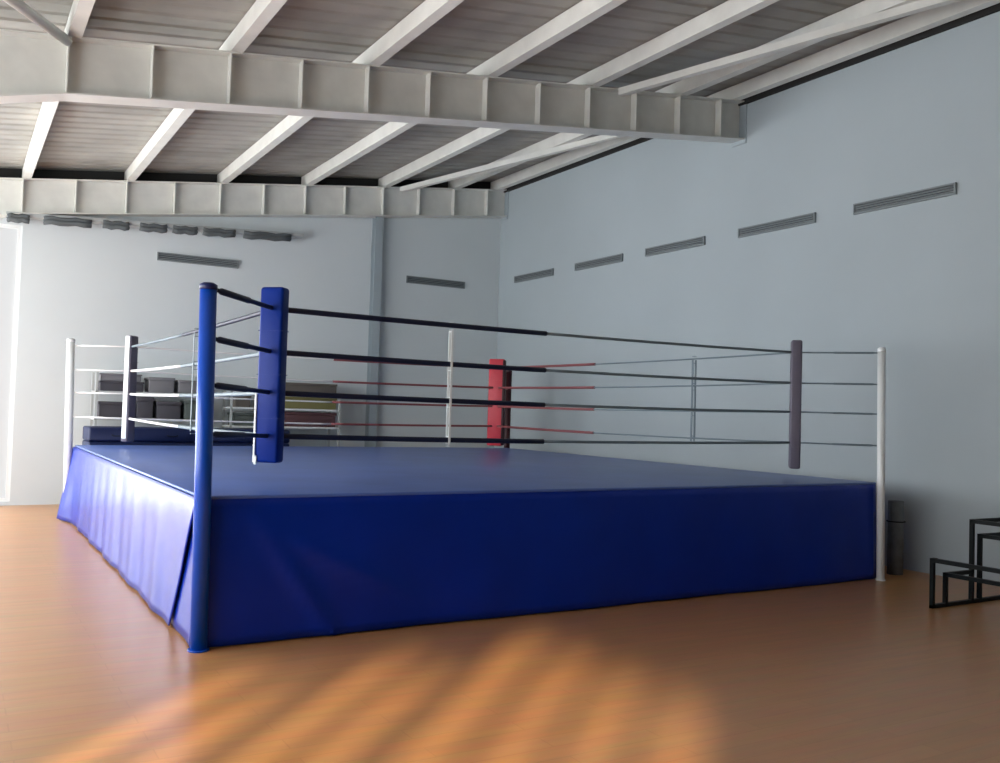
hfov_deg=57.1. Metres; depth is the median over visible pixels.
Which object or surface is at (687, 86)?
ceiling beam
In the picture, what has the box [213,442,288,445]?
mat
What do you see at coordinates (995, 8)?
trim
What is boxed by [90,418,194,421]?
shelf
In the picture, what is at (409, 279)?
air vent
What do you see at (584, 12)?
ceiling beam
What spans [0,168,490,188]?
trim
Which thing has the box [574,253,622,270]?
air vent
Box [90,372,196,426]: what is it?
storage rack
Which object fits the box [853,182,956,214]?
air vent
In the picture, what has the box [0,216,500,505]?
wall
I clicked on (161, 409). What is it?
storage box
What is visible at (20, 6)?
brace
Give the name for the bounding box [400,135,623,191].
brace
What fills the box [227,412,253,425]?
storage box
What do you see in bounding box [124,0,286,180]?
ceiling beam
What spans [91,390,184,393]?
shelf
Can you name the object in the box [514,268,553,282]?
air vent
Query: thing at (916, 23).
ceiling beam
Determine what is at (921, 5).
brace
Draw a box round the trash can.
[886,500,905,574]
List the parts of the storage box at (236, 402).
lid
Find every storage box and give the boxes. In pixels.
[97,401,122,417]
[98,381,144,391]
[99,373,141,381]
[135,397,153,417]
[144,377,174,392]
[152,401,181,418]
[174,380,196,393]
[179,400,195,419]
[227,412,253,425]
[229,396,251,406]
[284,412,336,426]
[285,396,336,409]
[286,382,337,392]
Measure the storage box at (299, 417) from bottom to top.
0.260 m
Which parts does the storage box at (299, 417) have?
lid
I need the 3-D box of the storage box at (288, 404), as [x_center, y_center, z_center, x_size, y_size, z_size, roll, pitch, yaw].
[-3.566,0.387,16.592,1.160,0.210,0.420,3,-2,-31]
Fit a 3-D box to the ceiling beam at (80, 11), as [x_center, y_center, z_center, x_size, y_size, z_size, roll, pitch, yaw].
[-1.741,-3.449,4.890,0.120,0.193,22.894,3,-2,-31]
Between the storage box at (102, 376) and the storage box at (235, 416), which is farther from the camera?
the storage box at (235, 416)
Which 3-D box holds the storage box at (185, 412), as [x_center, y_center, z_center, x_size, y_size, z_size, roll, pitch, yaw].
[-5.272,0.482,15.576,0.240,0.330,0.420,3,-2,-31]
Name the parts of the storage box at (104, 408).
lid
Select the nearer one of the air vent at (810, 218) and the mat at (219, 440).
the air vent at (810, 218)
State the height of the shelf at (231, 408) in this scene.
0.030 m
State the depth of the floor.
5.86 m
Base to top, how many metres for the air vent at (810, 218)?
0.135 m
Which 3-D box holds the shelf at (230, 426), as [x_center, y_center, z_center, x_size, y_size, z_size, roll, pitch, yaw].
[-3.889,0.812,16.405,1.986,0.030,0.536,3,-2,-31]
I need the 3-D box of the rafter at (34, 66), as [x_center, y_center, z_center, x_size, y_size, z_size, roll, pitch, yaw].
[-3.012,-3.309,9.546,15.109,2.198,0.280,3,-2,-31]
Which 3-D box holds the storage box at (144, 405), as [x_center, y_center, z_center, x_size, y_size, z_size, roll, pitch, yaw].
[-5.903,0.436,15.202,0.270,0.360,0.420,3,-2,-31]
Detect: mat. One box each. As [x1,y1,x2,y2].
[82,426,195,441]
[82,440,194,445]
[213,428,289,442]
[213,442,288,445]
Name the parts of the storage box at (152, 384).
lid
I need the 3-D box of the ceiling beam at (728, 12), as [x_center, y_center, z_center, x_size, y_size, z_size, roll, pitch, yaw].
[3.533,-3.982,8.034,0.120,0.193,22.894,3,-2,-31]
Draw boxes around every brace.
[3,0,72,45]
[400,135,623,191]
[618,0,960,96]
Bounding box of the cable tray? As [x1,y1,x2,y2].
[6,211,303,241]
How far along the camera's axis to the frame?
8.73 m
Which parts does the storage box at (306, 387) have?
lid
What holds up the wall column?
on the floor
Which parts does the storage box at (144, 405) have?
lid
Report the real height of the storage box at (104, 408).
0.270 m
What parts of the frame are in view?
long rail, long rail, long rail, long rail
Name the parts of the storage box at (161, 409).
lid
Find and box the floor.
[0,504,999,762]
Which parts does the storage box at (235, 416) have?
lid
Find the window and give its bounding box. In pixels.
[0,223,21,501]
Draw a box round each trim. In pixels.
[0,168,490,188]
[504,3,999,192]
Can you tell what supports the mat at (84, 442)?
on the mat
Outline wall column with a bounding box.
[365,217,383,446]
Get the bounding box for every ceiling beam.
[22,0,94,178]
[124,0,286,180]
[217,0,463,182]
[301,0,627,184]
[378,0,778,186]
[448,0,918,188]
[490,0,999,189]
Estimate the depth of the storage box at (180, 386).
15.38 m
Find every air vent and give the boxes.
[157,252,238,268]
[406,275,464,288]
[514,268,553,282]
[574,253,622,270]
[645,236,705,256]
[738,212,815,237]
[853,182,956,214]
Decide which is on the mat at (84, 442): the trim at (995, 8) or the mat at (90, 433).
the mat at (90, 433)
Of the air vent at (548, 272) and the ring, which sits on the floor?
the ring
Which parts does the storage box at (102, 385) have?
lid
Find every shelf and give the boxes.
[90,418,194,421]
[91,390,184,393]
[222,425,339,428]
[223,407,340,411]
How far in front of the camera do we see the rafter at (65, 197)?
16.28 m
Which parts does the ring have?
corner post, skirt panel, panel, plate, corner post, corner post, skirt panel, corner post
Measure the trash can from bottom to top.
0.828 m
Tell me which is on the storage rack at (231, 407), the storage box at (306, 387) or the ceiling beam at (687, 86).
the storage box at (306, 387)
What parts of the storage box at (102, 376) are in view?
lid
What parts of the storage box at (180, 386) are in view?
lid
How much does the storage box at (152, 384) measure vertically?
0.250 m
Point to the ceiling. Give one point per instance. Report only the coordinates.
(81, 136)
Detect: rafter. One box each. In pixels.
[0,29,746,146]
[0,177,508,220]
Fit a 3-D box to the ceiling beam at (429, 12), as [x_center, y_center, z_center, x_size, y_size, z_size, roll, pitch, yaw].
[0.896,-3.716,6.462,0.120,0.193,22.894,3,-2,-31]
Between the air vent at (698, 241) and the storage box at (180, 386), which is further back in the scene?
the storage box at (180, 386)
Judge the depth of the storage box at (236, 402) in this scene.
15.85 m
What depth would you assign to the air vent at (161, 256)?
16.07 m
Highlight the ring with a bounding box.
[57,282,885,652]
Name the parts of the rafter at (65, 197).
plate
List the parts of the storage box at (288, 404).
lid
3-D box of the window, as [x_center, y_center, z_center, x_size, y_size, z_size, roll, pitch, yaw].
[-9.451,-0.380,13.668,4.000,4.400,0.100,3,-2,-31]
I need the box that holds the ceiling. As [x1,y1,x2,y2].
[0,0,912,181]
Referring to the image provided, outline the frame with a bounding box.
[929,518,999,608]
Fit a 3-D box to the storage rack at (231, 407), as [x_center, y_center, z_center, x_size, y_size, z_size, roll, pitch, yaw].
[-3.899,1.157,16.393,1.986,1.956,0.536,3,-2,-31]
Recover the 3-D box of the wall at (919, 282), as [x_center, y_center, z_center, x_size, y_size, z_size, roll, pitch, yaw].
[5.886,-1.219,9.395,0.200,6.817,23.304,3,-2,-31]
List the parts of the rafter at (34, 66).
plate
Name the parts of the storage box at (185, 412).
lid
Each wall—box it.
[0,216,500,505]
[494,11,999,581]
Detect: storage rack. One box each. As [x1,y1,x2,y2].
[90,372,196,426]
[222,390,340,446]
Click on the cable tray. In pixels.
(59, 220)
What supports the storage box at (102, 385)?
on the storage rack at (93, 373)

